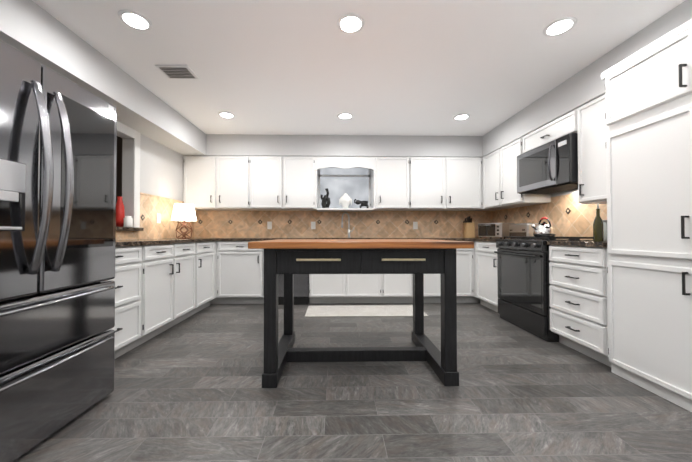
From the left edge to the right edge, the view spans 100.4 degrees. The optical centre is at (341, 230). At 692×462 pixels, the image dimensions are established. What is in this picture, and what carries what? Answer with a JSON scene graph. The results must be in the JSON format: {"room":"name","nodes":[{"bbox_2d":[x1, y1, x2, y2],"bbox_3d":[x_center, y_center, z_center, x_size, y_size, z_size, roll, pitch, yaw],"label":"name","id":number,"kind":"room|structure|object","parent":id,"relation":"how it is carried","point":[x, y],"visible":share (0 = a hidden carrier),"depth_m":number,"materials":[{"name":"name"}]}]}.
{"room":"kitchen","nodes":[
{"label":"kitchen","id":0,"kind":"room"},
{"bbox_2d":[116,136,121,202],"bbox_3d":[-3.346,-0.213,2.593,1.849,2.540,3.150,0,-1,-1],"label":"wall","id":1,"kind":"structure","parent":0,"point":[119,169],"depth_m":4.13,"materials":[{"name":"grey"}]},
{"bbox_2d":[116,131,183,239],"bbox_3d":[-2.336,-0.229,1.368,0.120,2.440,6.360,0,-1,-1],"label":"wall","id":2,"kind":"structure","parent":0,"point":[161,170],"depth_m":3.51,"materials":[{"name":"grey paint"}]},
{"bbox_2d":[0,0,207,155],"bbox_3d":[-2.105,-1.294,1.387,0.338,0.309,6.356,0,-1,-1],"label":"soffit","id":3,"kind":"structure","parent":2,"relation":"attached to","point":[36,32],"depth_m":2.29,"materials":[{"name":"grey paint"}]},
{"bbox_2d":[116,121,143,230],"bbox_3d":[-2.341,-0.562,2.618,0.200,1.119,1.338,0,-1,-1],"label":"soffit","id":4,"kind":"structure","parent":2,"relation":"attached to","point":[128,131],"depth_m":3.21,"materials":[{"name":"white painted wood"},{"name":"granite"}]},
{"bbox_2d":[116,197,124,226],"bbox_3d":[-2.401,-0.197,3.117,0.090,0.330,0.090,0,-1,-1],"label":"vase","id":5,"kind":"object","parent":4,"relation":"on","point":[120,214],"visible":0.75,"depth_m":3.09,"materials":[{"name":"red ceramic"}]},
{"bbox_2d":[124,216,132,226],"bbox_3d":[-2.295,-0.094,3.098,0.080,0.122,0.080,0,-1,-1],"label":"vase","id":6,"kind":"object","parent":4,"relation":"on","point":[128,221],"visible":0.9,"depth_m":3.07,"materials":[{"name":"white ceramic"}]},
{"bbox_2d":[116,192,195,239],"bbox_3d":[-2.303,-0.168,3.153,0.012,0.535,2.730,0,-1,-1],"label":"tile backsplash","id":7,"kind":"structure","parent":2,"relation":"attached to","point":[150,205],"depth_m":3.60,"materials":[{"name":"beige tile"}]},
{"bbox_2d":[157,214,160,222],"bbox_3d":[-2.310,-0.149,3.638,0.006,0.120,0.080,0,-1,-1],"label":"electrical outlet plate","id":8,"kind":"object","parent":7,"relation":"attached to","point":[158,215],"depth_m":3.64,"materials":[{"name":"white plastic"}]},
{"bbox_2d":[196,210,491,237],"bbox_3d":[0.050,-0.150,4.591,4.776,0.535,0.006,0,-1,-1],"label":"tile backsplash","id":9,"kind":"structure","parent":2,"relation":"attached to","point":[215,224],"depth_m":4.58,"materials":[{"name":"beige tile"}]},
{"bbox_2d":[267,222,271,228],"bbox_3d":[-1.142,-0.077,4.559,0.072,0.120,0.008,0,-1,-1],"label":"electrical outlet plate","id":10,"kind":"object","parent":9,"relation":"attached to","point":[269,224],"depth_m":4.56,"materials":[{"name":"white plastic"}]},
{"bbox_2d":[311,222,315,228],"bbox_3d":[-0.454,-0.077,4.573,0.072,0.120,0.008,0,-1,-1],"label":"electrical outlet plate","id":11,"kind":"object","parent":9,"relation":"attached to","point":[313,225],"depth_m":4.57,"materials":[{"name":"white plastic"}]},
{"bbox_2d":[413,222,417,228],"bbox_3d":[1.175,-0.077,4.605,0.072,0.120,0.008,0,-1,-1],"label":"electrical outlet plate","id":12,"kind":"object","parent":9,"relation":"attached to","point":[415,224],"depth_m":4.60,"materials":[{"name":"white plastic"}]},
{"bbox_2d":[14,297,691,461],"bbox_3d":[0.114,1.041,1.401,5.020,0.100,6.600,0,-1,-1],"label":"floor","id":13,"kind":"structure","parent":0,"point":[190,389],"depth_m":1.65,"materials":[{"name":"tile"}]},
{"bbox_2d":[0,40,116,461],"bbox_3d":[-1.763,0.107,1.302,0.972,1.765,0.903,0,-1,-1],"label":"refrigerator","id":14,"kind":"object","parent":13,"relation":"on","point":[58,139],"visible":1,"depth_m":1.35,"materials":[{"name":"grey metal"}]},
{"bbox_2d":[106,246,145,358],"bbox_3d":[-1.976,0.563,2.105,0.626,0.876,0.620,0,-1,-1],"label":"base cabinet","id":15,"kind":"object","parent":13,"relation":"on","point":[129,328],"depth_m":2.29,"materials":[{"name":"white wood"}]},
{"bbox_2d":[146,244,177,340],"bbox_3d":[-1.987,0.570,2.666,0.626,0.876,0.502,0,-1,-1],"label":"base cabinet","id":16,"kind":"object","parent":13,"relation":"on","point":[159,289],"depth_m":2.69,"materials":[{"name":"white wood"}]},
{"bbox_2d":[178,242,197,322],"bbox_3d":[-1.995,0.576,3.084,0.626,0.876,0.502,0,-1,-1],"label":"base cabinet","id":17,"kind":"object","parent":13,"relation":"on","point":[187,252],"depth_m":3.19,"materials":[{"name":"white wood"}]},
{"bbox_2d":[198,241,221,311],"bbox_3d":[-1.984,0.583,3.640,0.670,0.876,0.610,0,-1,-1],"label":"base cabinet","id":18,"kind":"object","parent":13,"relation":"on","point":[209,253],"depth_m":3.73,"materials":[{"name":"white wood"}]},
{"bbox_2d":[115,238,219,246],"bbox_3d":[-1.973,0.115,2.841,0.660,0.038,2.100,0,-1,-1],"label":"countertop","id":19,"kind":"structure","parent":18,"relation":"on","point":[145,242],"depth_m":2.70,"materials":[{"name":"stone"}]},
{"bbox_2d":[171,203,196,238],"bbox_3d":[-2.074,-0.117,3.792,0.296,0.450,0.296,0,-1,-1],"label":"table lamp","id":20,"kind":"object","parent":19,"relation":"on","point":[183,212],"visible":1,"depth_m":3.71,"materials":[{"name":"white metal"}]},
{"bbox_2d":[220,238,472,240],"bbox_3d":[0.056,0.134,4.272,4.776,0.038,0.636,0,-1,-1],"label":"countertop","id":21,"kind":"structure","parent":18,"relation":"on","point":[221,239],"depth_m":3.95,"materials":[{"name":"stone"}]},
{"bbox_2d":[341,212,354,237],"bbox_3d":[0.097,-0.082,4.452,0.214,0.396,0.174,0,-1,-1],"label":"faucet","id":22,"kind":"object","parent":21,"relation":"on","point":[349,231],"visible":1,"depth_m":4.49,"materials":[{"name":"silver metal"}]},
{"bbox_2d":[463,216,474,237],"bbox_3d":[1.982,-0.051,4.493,0.130,0.335,0.120,0,-1,-1],"label":"knife block","id":23,"kind":"object","parent":21,"relation":"on","point":[469,229],"visible":1,"depth_m":4.43,"materials":[{"name":"brown wood"}]},
{"bbox_2d":[222,241,263,303],"bbox_3d":[-1.388,0.591,4.242,0.613,0.876,0.626,0,-1,-1],"label":"base cabinet","id":24,"kind":"object","parent":13,"relation":"on","point":[242,267],"depth_m":3.94,"materials":[{"name":"white wood"}]},
{"bbox_2d":[278,274,308,304],"bbox_3d":[-0.769,0.594,4.225,0.617,0.868,0.629,0,-1,-1],"label":"dishwasher","id":25,"kind":"object","parent":13,"relation":"on","point":[301,288],"visible":0.15,"depth_m":3.95,"materials":[{"name":"grey metal"}]},
{"bbox_2d":[309,274,349,302],"bbox_3d":[-0.185,0.591,4.266,0.547,0.876,0.626,0,-1,-1],"label":"base cabinet","id":26,"kind":"object","parent":13,"relation":"on","point":[323,288],"depth_m":3.96,"materials":[{"name":"white wood"}]},
{"bbox_2d":[262,251,458,387],"bbox_3d":[0.114,0.561,2.229,1.258,0.882,0.820,0,-1,-1],"label":"kitchen island","id":27,"kind":"object","parent":13,"relation":"on","point":[418,259],"depth_m":1.86,"materials":[{"name":"black paint"}]},
{"bbox_2d":[248,239,473,250],"bbox_3d":[0.114,0.099,2.243,1.400,0.042,0.930,0,-1,-1],"label":"island countertop","id":28,"kind":"structure","parent":27,"relation":"on","point":[277,244],"depth_m":1.79,"materials":[{"name":"brown wood"}]},
{"bbox_2d":[350,274,381,302],"bbox_3d":[0.275,0.591,4.276,0.542,0.876,0.626,0,-1,-1],"label":"base cabinet","id":29,"kind":"object","parent":13,"relation":"on","point":[364,288],"depth_m":3.97,"materials":[{"name":"white wood"}]},
{"bbox_2d":[305,305,427,316],"bbox_3d":[0.289,1.015,3.640,1.460,0.010,0.510,0,-1,-1],"label":"mat","id":30,"kind":"object","parent":13,"relation":"on","point":[364,311],"visible":0.81,"depth_m":3.58,"materials":[{"name":"white fabric"}]},
{"bbox_2d":[382,274,412,302],"bbox_3d":[0.777,0.592,4.286,0.462,0.876,0.626,0,-1,-1],"label":"base cabinet","id":31,"kind":"object","parent":13,"relation":"on","point":[396,288],"depth_m":3.98,"materials":[{"name":"white wood"}]},
{"bbox_2d":[424,274,440,302],"bbox_3d":[1.160,0.592,4.293,0.472,0.876,0.626,0,-1,-1],"label":"base cabinet","id":32,"kind":"object","parent":13,"relation":"on","point":[432,282],"depth_m":3.99,"materials":[{"name":"white wood"}]},
{"bbox_2d":[456,241,469,302],"bbox_3d":[1.602,0.592,4.302,0.411,0.876,0.626,0,-1,-1],"label":"base cabinet","id":33,"kind":"object","parent":13,"relation":"on","point":[462,255],"depth_m":4.00,"materials":[{"name":"white wood"}]},
{"bbox_2d":[470,241,498,311],"bbox_3d":[2.121,0.584,3.700,0.670,0.876,0.655,0,-1,-1],"label":"base cabinet","id":34,"kind":"object","parent":13,"relation":"on","point":[483,259],"depth_m":3.74,"materials":[{"name":"white wood"}]},
{"bbox_2d":[473,238,510,241],"bbox_3d":[2.140,0.126,3.679,0.633,0.038,0.591,0,-1,-1],"label":"countertop","id":35,"kind":"structure","parent":34,"relation":"on","point":[474,239],"depth_m":3.84,"materials":[{"name":"stone"}]},
{"bbox_2d":[478,223,513,237],"bbox_3d":[2.202,0.005,4.150,0.311,0.215,0.380,0,-1,-26],"label":"toaster oven","id":36,"kind":"object","parent":35,"relation":"on","point":[491,230],"visible":0.94,"depth_m":4.03,"materials":[{"name":"silver metal"}]},
{"bbox_2d":[509,223,540,238],"bbox_3d":[2.314,0.009,3.614,0.252,0.192,0.390,0,-1,-1],"label":"toaster","id":37,"kind":"object","parent":35,"relation":"on","point":[523,229],"visible":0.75,"depth_m":3.53,"materials":[{"name":"silver metal"}]},
{"bbox_2d":[494,236,592,341],"bbox_3d":[2.111,0.539,2.988,0.699,0.945,0.762,0,-1,-1],"label":"range","id":38,"kind":"object","parent":13,"relation":"on","point":[523,262],"visible":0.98,"depth_m":2.84,"materials":[{"name":"black metal"}]},
{"bbox_2d":[531,217,555,236],"bbox_3d":[2.138,-0.038,3.076,0.245,0.211,0.200,0,-1,-1],"label":"kettle","id":39,"kind":"object","parent":38,"relation":"on","point":[544,229],"visible":1,"depth_m":3.02,"materials":[{"name":"silver metal"}]},
{"bbox_2d":[549,245,610,366],"bbox_3d":[2.171,0.566,2.326,0.626,0.876,0.555,0,-1,-1],"label":"base cabinet","id":40,"kind":"object","parent":13,"relation":"on","point":[578,276],"depth_m":2.26,"materials":[{"name":"white wood"}]},
{"bbox_2d":[547,241,606,247],"bbox_3d":[2.167,0.108,2.330,0.633,0.038,0.551,0,-1,-1],"label":"countertop","id":41,"kind":"structure","parent":40,"relation":"on","point":[603,244],"depth_m":2.28,"materials":[{"name":"stone"}]},
{"bbox_2d":[593,203,603,241],"bbox_3d":[1.949,-0.061,2.192,0.060,0.295,0.060,0,-1,-1],"label":"oil bottle","id":42,"kind":"object","parent":41,"relation":"on","point":[598,231],"visible":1,"depth_m":2.17,"materials":[{"name":"green glass"}]},
{"bbox_2d":[602,220,606,240],"bbox_3d":[2.106,0.003,2.334,0.084,0.171,0.084,0,-1,-1],"label":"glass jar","id":43,"kind":"object","parent":41,"relation":"on","point":[605,228],"visible":0.21,"depth_m":2.29,"materials":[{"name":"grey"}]},
{"bbox_2d":[601,19,691,411],"bbox_3d":[2.182,-0.068,1.780,0.626,2.128,0.545,0,-1,-1],"label":"tall cabinet","id":44,"kind":"object","parent":13,"relation":"on","point":[648,113],"visible":0.98,"depth_m":1.73,"materials":[{"name":"white wood"}]},
{"bbox_2d":[32,0,684,135],"bbox_3d":[0.114,-1.498,1.434,5.020,0.100,6.600,0,-1,-1],"label":"ceiling","id":45,"kind":"structure","parent":0,"point":[391,67],"depth_m":2.37,"materials":[{"name":"white paint"}]},
{"bbox_2d":[118,10,151,30],"bbox_3d":[-1.417,-1.438,1.982,0.193,0.006,0.184,1,-1,-34],"label":"recessed light","id":46,"kind":"object","parent":45,"relation":"in","point":[135,20],"depth_m":1.97,"materials":[{"name":"white glass"}]},
{"bbox_2d":[155,65,198,78],"bbox_3d":[-1.480,-1.425,2.601,0.280,0.016,0.210,0,-1,-1],"label":"ceiling vent","id":47,"kind":"object","parent":45,"relation":"in","point":[177,71],"visible":0.98,"depth_m":2.58,"materials":[{"name":"silver metal"}]},
{"bbox_2d":[218,112,234,118],"bbox_3d":[-1.419,-1.418,3.553,0.184,0.006,0.193,1,-1,-34],"label":"recessed light","id":48,"kind":"object","parent":45,"relation":"in","point":[229,115],"depth_m":3.55,"materials":[{"name":"white"}]},
{"bbox_2d":[337,113,352,118],"bbox_3d":[0.041,-1.417,3.582,0.184,0.006,0.193,1,-1,-34],"label":"recessed light","id":49,"kind":"object","parent":45,"relation":"in","point":[342,115],"depth_m":3.58,"materials":[{"name":"white"}]},
{"bbox_2d":[208,134,483,156],"bbox_3d":[0.050,-1.254,4.439,4.050,0.309,0.338,0,-1,-1],"label":"soffit","id":50,"kind":"structure","parent":45,"relation":"attached to","point":[218,144],"depth_m":4.27,"materials":[{"name":"grey paint"}]},
{"bbox_2d":[337,13,364,33],"bbox_3d":[0.062,-1.438,2.012,0.193,0.006,0.184,1,-1,-34],"label":"recessed light","id":51,"kind":"object","parent":45,"relation":"in","point":[350,23],"depth_m":2.00,"materials":[{"name":"white"}]},
{"bbox_2d":[454,114,469,119],"bbox_3d":[1.500,-1.417,3.611,0.184,0.006,0.193,1,-1,-34],"label":"recessed light","id":52,"kind":"object","parent":45,"relation":"in","point":[461,116],"depth_m":3.60,"materials":[{"name":"white"}]},
{"bbox_2d":[543,17,576,36],"bbox_3d":[1.542,-1.437,2.042,0.193,0.006,0.184,1,-1,-34],"label":"recessed light","id":53,"kind":"object","parent":45,"relation":"in","point":[560,26],"depth_m":2.03,"materials":[{"name":"white glass"}]},
{"bbox_2d":[551,189,577,196],"bbox_3d":[2.565,-0.229,1.407,0.120,2.440,6.480,0,-1,-1],"label":"wall","id":54,"kind":"structure","parent":0,"point":[564,193],"depth_m":3.19,"materials":[{"name":"grey paint"}]},
{"bbox_2d":[483,151,494,208],"bbox_3d":[2.276,-0.710,4.064,0.346,0.784,0.524,0,-1,-1],"label":"upper cabinet","id":55,"kind":"object","parent":54,"relation":"attached to","point":[489,160],"depth_m":4.12,"materials":[{"name":"white wood"}]},
{"bbox_2d":[495,137,550,208],"bbox_3d":[2.285,-0.716,3.643,0.346,0.784,0.501,0,-1,-1],"label":"upper cabinet","id":56,"kind":"object","parent":54,"relation":"attached to","point":[506,195],"depth_m":3.65,"materials":[{"name":"white wood"}]},
{"bbox_2d":[523,110,574,152],"bbox_3d":[2.298,-1.002,3.012,0.346,0.229,0.770,0,-1,-1],"label":"upper cabinet","id":57,"kind":"object","parent":54,"relation":"attached to","point":[564,125],"depth_m":2.94,"materials":[{"name":"white wood"}]},
{"bbox_2d":[517,133,577,193],"bbox_3d":[2.237,-0.654,3.006,0.463,0.454,0.762,0,-1,-1],"label":"microwave","id":58,"kind":"object","parent":57,"relation":"attached to","point":[551,167],"visible":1,"depth_m":2.88,"materials":[{"name":"grey metal"}]},
{"bbox_2d":[492,193,606,239],"bbox_3d":[2.461,-0.144,3.339,0.006,0.490,2.550,0,-1,-1],"label":"tile backsplash","id":59,"kind":"structure","parent":54,"relation":"attached to","point":[578,220],"depth_m":3.21,"materials":[{"name":"beige tile"}]},
{"bbox_2d":[480,0,691,156],"bbox_3d":[2.332,-1.292,1.476,0.338,0.309,6.356,0,-1,-1],"label":"soffit","id":60,"kind":"structure","parent":54,"relation":"attached to","point":[586,85],"depth_m":2.62,"materials":[{"name":"grey paint"}]},
{"bbox_2d":[575,93,606,203],"bbox_3d":[2.311,-0.683,2.345,0.346,0.884,0.555,0,-1,-1],"label":"upper cabinet","id":61,"kind":"object","parent":54,"relation":"attached to","point":[590,121],"depth_m":2.47,"materials":[{"name":"white wood"}]},
{"bbox_3d":[0.049,-0.186,4.656,5.020,2.440,0.120,0,-1,-1],"label":"wall","id":62,"kind":"structure","parent":0,"visible":0},
{"bbox_2d":[183,156,226,210],"bbox_3d":[-2.067,-0.706,4.386,0.534,0.784,0.346,0,-1,-1],"label":"upper cabinet","id":63,"kind":"object","parent":62,"relation":"attached to","point":[200,173],"depth_m":4.22,"materials":[{"name":"white wood"}]},
{"bbox_2d":[219,156,258,210],"bbox_3d":[-1.604,-0.706,4.395,0.577,0.784,0.346,0,-1,-1],"label":"upper cabinet","id":64,"kind":"object","parent":62,"relation":"attached to","point":[236,173],"depth_m":4.23,"materials":[{"name":"white wood"}]},
{"bbox_2d":[255,156,290,210],"bbox_3d":[-1.119,-0.706,4.405,0.577,0.784,0.346,0,-1,-1],"label":"upper cabinet","id":65,"kind":"object","parent":62,"relation":"attached to","point":[281,183],"depth_m":4.24,"materials":[{"name":"white wood"}]},
{"bbox_2d":[287,156,318,210],"bbox_3d":[-0.649,-0.706,4.414,0.546,0.784,0.346,0,-1,-1],"label":"upper cabinet","id":66,"kind":"object","parent":62,"relation":"attached to","point":[302,171],"depth_m":4.25,"materials":[{"name":"white wood"}]},
{"bbox_2d":[318,168,370,207],"bbox_3d":[0.043,-0.675,4.714,0.890,0.740,0.042,0,-1,-1],"label":"window","id":67,"kind":"structure","parent":62,"relation":"in","point":[352,183],"depth_m":4.72,"materials":[{"name":"grey"}]},
{"bbox_2d":[317,208,373,211],"bbox_3d":[0.047,-0.313,4.507,0.848,0.030,0.419,0,-1,-1],"label":"window sill","id":68,"kind":"structure","parent":62,"relation":"attached to","point":[345,209],"depth_m":4.31,"materials":[{"name":"white wood"}]},
{"bbox_2d":[320,188,330,207],"bbox_3d":[-0.255,-0.493,4.494,0.160,0.327,0.080,0,-1,-1],"label":"abstract sculpture","id":69,"kind":"object","parent":68,"relation":"on","point":[325,199],"visible":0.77,"depth_m":4.47,"materials":[{"name":"black"}]},
{"bbox_2d":[339,193,351,207],"bbox_3d":[0.057,-0.454,4.494,0.206,0.250,0.177,0,-1,-1],"label":"figurine","id":70,"kind":"object","parent":68,"relation":"on","point":[345,200],"visible":0.81,"depth_m":4.45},
{"bbox_2d":[354,199,370,207],"bbox_3d":[0.324,-0.411,4.505,0.264,0.164,0.090,0,-1,-1],"label":"sculpture","id":71,"kind":"object","parent":68,"relation":"on","point":[363,203],"visible":0.9,"depth_m":4.47,"materials":[{"name":"black metal"}]},
{"bbox_2d":[371,157,414,210],"bbox_3d":[0.761,-0.706,4.442,0.576,0.784,0.346,0,-1,-1],"label":"upper cabinet","id":72,"kind":"object","parent":62,"relation":"attached to","point":[392,178],"depth_m":4.28,"materials":[{"name":"white wood"}]},
{"bbox_2d":[411,157,450,210],"bbox_3d":[1.271,-0.705,4.453,0.627,0.784,0.346,0,-1,-1],"label":"upper cabinet","id":73,"kind":"object","parent":62,"relation":"attached to","point":[432,174],"depth_m":4.29,"materials":[{"name":"white wood"}]},
{"bbox_2d":[447,157,482,210],"bbox_3d":[1.786,-0.705,4.463,0.588,0.784,0.346,0,-1,-1],"label":"upper cabinet","id":74,"kind":"object","parent":62,"relation":"attached to","point":[466,172],"depth_m":4.30,"materials":[{"name":"white wood"}]}
]}

